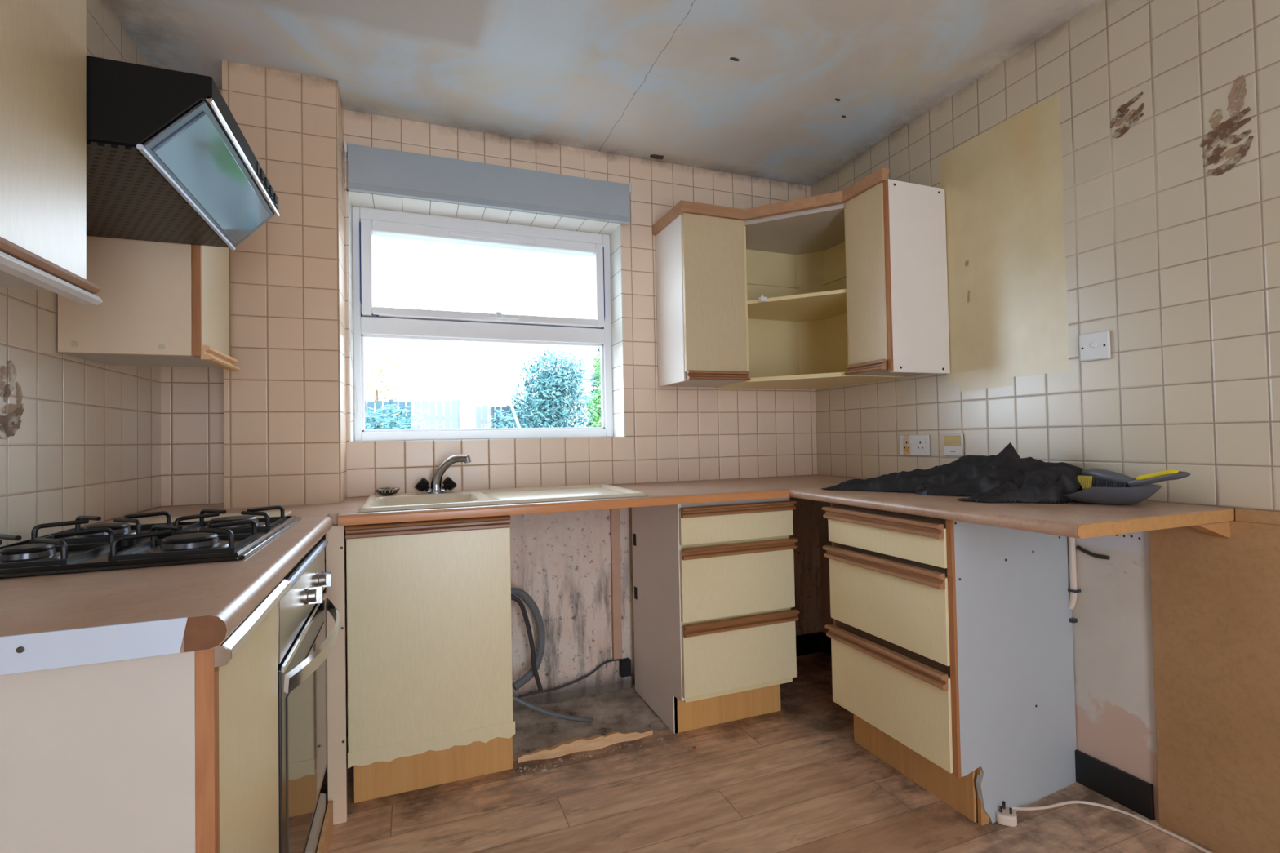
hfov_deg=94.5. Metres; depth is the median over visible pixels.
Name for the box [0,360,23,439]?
decorative tile
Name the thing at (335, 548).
filler panel
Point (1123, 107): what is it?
decorative tile
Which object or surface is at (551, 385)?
bush
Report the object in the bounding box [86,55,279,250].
hood
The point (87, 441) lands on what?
wall
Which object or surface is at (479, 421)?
fence
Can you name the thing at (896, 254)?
upper cabinet
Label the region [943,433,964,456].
fused spur
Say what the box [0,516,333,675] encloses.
countertop
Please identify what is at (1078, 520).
countertop
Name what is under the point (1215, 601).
panel
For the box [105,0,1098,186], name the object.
ceiling
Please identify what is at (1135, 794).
baseboard
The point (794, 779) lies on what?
floor
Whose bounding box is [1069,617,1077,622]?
clip
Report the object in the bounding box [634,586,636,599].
hinge plate
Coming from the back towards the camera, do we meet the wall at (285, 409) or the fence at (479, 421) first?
the fence at (479, 421)
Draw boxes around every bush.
[364,404,457,429]
[484,348,594,428]
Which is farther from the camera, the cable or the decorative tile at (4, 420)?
the cable
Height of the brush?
0.065 m
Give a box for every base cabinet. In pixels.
[0,578,290,852]
[345,515,515,803]
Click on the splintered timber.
(598, 741)
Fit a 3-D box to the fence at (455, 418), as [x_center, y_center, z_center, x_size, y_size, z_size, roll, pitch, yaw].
[-4.328,0.561,10.303,2.330,2.070,0.130,-1,-1,-21]
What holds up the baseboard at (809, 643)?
attached to the wall at (562, 560)
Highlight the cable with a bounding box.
[516,658,625,697]
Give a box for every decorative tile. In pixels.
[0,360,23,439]
[1110,91,1144,137]
[1200,75,1253,175]
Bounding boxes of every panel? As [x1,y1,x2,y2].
[325,524,346,825]
[1148,508,1279,852]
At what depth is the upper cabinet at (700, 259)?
2.52 m
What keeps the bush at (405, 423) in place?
on the ground
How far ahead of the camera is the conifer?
9.20 m
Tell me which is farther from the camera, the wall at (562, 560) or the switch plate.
the wall at (562, 560)
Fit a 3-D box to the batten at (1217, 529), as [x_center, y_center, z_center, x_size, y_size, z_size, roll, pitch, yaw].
[1.429,0.263,1.492,0.137,0.042,0.035,-1,-1,-21]
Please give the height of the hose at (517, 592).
0.399 m
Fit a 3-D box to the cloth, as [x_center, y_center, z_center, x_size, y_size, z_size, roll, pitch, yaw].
[1.049,0.140,1.990,0.412,0.169,0.793,0,-1,-31]
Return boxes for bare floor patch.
[512,688,669,761]
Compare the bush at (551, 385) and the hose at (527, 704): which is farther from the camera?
the bush at (551, 385)
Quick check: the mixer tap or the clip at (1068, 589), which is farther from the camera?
the mixer tap
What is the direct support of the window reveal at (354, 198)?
attached to the wall at (562, 560)
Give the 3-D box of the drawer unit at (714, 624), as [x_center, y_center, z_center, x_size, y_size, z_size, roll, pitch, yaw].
[0.292,0.716,2.442,0.486,0.867,0.533,-1,-1,-21]
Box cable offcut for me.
[1075,545,1110,559]
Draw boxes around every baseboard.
[795,631,821,656]
[820,631,831,657]
[1075,750,1154,820]
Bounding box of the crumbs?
[508,737,663,775]
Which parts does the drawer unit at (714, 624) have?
panel, rail, drawer, drawer, drawer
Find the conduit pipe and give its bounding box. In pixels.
[1068,537,1077,609]
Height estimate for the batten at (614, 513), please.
0.736 m
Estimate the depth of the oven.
1.28 m
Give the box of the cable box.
[618,657,631,677]
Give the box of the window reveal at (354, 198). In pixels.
[346,189,625,442]
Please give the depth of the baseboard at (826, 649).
2.98 m
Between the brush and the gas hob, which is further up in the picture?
the brush
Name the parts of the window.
sash, handle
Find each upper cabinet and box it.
[0,0,102,305]
[57,235,239,371]
[655,213,750,386]
[715,203,905,389]
[844,178,950,376]
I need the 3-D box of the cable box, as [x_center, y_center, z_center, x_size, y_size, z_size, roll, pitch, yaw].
[-0.066,1.070,2.624,0.046,0.070,0.033,-1,-1,-21]
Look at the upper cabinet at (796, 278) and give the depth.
2.90 m
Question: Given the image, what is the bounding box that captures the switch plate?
[1079,329,1111,361]
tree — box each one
[364,355,413,426]
[458,405,476,428]
[580,346,601,426]
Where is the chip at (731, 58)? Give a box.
[729,57,739,61]
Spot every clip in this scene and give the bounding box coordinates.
[1067,588,1080,593]
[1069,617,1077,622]
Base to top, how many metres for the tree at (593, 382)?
3.439 m
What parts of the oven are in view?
control panel, door, door trim, trim rail, glass, knob, handle, knob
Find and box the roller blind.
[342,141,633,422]
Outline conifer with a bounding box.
[585,348,601,426]
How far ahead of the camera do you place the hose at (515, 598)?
2.36 m
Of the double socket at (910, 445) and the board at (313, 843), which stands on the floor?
the board at (313, 843)
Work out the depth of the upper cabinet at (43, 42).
0.90 m
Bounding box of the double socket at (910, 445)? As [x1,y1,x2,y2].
[899,435,930,455]
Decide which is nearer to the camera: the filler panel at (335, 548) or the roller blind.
the filler panel at (335, 548)
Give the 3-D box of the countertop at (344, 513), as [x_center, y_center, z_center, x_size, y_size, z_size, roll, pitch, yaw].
[-0.262,0.272,2.261,2.754,0.032,0.607,-1,-1,-21]
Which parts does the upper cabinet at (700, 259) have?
panel, door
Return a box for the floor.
[303,652,1214,852]
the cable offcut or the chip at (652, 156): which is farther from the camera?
the chip at (652, 156)
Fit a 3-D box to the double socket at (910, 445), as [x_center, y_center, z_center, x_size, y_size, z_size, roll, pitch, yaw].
[1.136,0.077,2.448,0.013,0.085,0.150,-1,-1,-21]
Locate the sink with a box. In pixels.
[355,484,648,512]
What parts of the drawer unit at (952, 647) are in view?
panel, drawer, drawer, drawer, panel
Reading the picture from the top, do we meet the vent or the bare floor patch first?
the vent
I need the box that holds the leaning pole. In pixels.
[488,345,520,427]
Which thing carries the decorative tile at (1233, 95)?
attached to the wall at (1060, 228)
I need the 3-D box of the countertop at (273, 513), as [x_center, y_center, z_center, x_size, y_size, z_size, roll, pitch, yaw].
[-1.210,0.257,1.629,0.415,0.009,0.170,-1,-1,-21]
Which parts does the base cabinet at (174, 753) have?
panel, door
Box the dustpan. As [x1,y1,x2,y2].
[1063,484,1162,504]
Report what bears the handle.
on the mixer tap
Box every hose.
[511,587,545,690]
[511,595,542,692]
[512,694,592,723]
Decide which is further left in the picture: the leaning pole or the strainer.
the strainer
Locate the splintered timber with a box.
[516,729,653,763]
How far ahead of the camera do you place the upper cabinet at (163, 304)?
1.53 m
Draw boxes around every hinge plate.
[633,533,635,546]
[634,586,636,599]
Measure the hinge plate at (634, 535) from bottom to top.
0.050 m
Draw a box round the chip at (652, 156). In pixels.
[649,154,664,159]
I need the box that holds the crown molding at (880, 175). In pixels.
[652,168,889,235]
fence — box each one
[364,399,460,429]
[460,404,562,428]
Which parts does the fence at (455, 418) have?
rail, post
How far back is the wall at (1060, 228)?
1.77 m
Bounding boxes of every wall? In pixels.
[0,0,161,546]
[160,88,821,736]
[222,59,346,508]
[810,0,1279,822]
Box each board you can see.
[305,793,325,852]
[316,800,333,852]
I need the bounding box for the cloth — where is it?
[821,442,1084,503]
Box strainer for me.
[374,487,399,495]
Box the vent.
[448,230,534,243]
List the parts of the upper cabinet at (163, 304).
panel, door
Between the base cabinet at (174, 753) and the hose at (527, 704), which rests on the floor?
the base cabinet at (174, 753)
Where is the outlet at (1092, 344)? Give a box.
[1090,342,1097,347]
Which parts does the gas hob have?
burner, burner, control knob, control knob, burner, burner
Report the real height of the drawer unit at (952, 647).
0.866 m
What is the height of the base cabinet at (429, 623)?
0.866 m
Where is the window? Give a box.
[351,205,613,441]
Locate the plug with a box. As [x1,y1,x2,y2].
[995,800,1211,852]
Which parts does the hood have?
trim, visor frame, visor glass, button panel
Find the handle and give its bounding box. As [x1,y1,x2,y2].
[414,476,457,493]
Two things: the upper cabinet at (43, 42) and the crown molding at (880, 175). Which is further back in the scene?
the crown molding at (880, 175)
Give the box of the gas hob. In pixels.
[0,505,301,578]
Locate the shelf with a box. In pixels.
[747,288,846,321]
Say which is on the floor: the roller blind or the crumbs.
the crumbs
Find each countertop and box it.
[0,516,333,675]
[80,475,865,528]
[108,511,291,524]
[789,486,1235,538]
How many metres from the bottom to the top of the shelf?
0.016 m
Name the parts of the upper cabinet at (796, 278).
panel, panel, panel, panel, corner post, panel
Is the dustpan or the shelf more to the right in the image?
the dustpan
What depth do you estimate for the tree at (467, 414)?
10.22 m
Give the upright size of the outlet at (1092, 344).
0.016 m
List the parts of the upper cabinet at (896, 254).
door, panel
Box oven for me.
[277,539,339,852]
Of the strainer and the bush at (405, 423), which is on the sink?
the strainer
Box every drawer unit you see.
[631,497,799,733]
[821,502,1076,826]
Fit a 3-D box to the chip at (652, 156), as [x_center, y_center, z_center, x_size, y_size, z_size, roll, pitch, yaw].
[0.078,-1.240,2.719,0.070,0.003,0.036,-1,-1,-21]
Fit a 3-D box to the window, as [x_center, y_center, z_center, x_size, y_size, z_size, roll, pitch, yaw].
[-0.655,-0.428,2.621,1.112,0.967,0.125,-1,-1,-21]
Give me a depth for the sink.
2.19 m
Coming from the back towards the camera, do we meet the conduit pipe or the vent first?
the vent
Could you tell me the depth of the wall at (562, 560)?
2.60 m
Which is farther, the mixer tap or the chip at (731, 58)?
the mixer tap
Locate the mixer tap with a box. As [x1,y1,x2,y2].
[414,454,471,493]
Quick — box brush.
[1077,468,1191,488]
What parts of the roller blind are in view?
bead chain, pull cord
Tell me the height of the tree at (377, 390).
2.980 m
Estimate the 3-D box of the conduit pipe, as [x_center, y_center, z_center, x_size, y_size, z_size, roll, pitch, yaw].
[1.358,0.413,1.864,0.017,0.325,0.029,-1,-1,-21]
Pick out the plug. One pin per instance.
(1006, 816)
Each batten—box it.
[609,508,622,659]
[1188,521,1230,537]

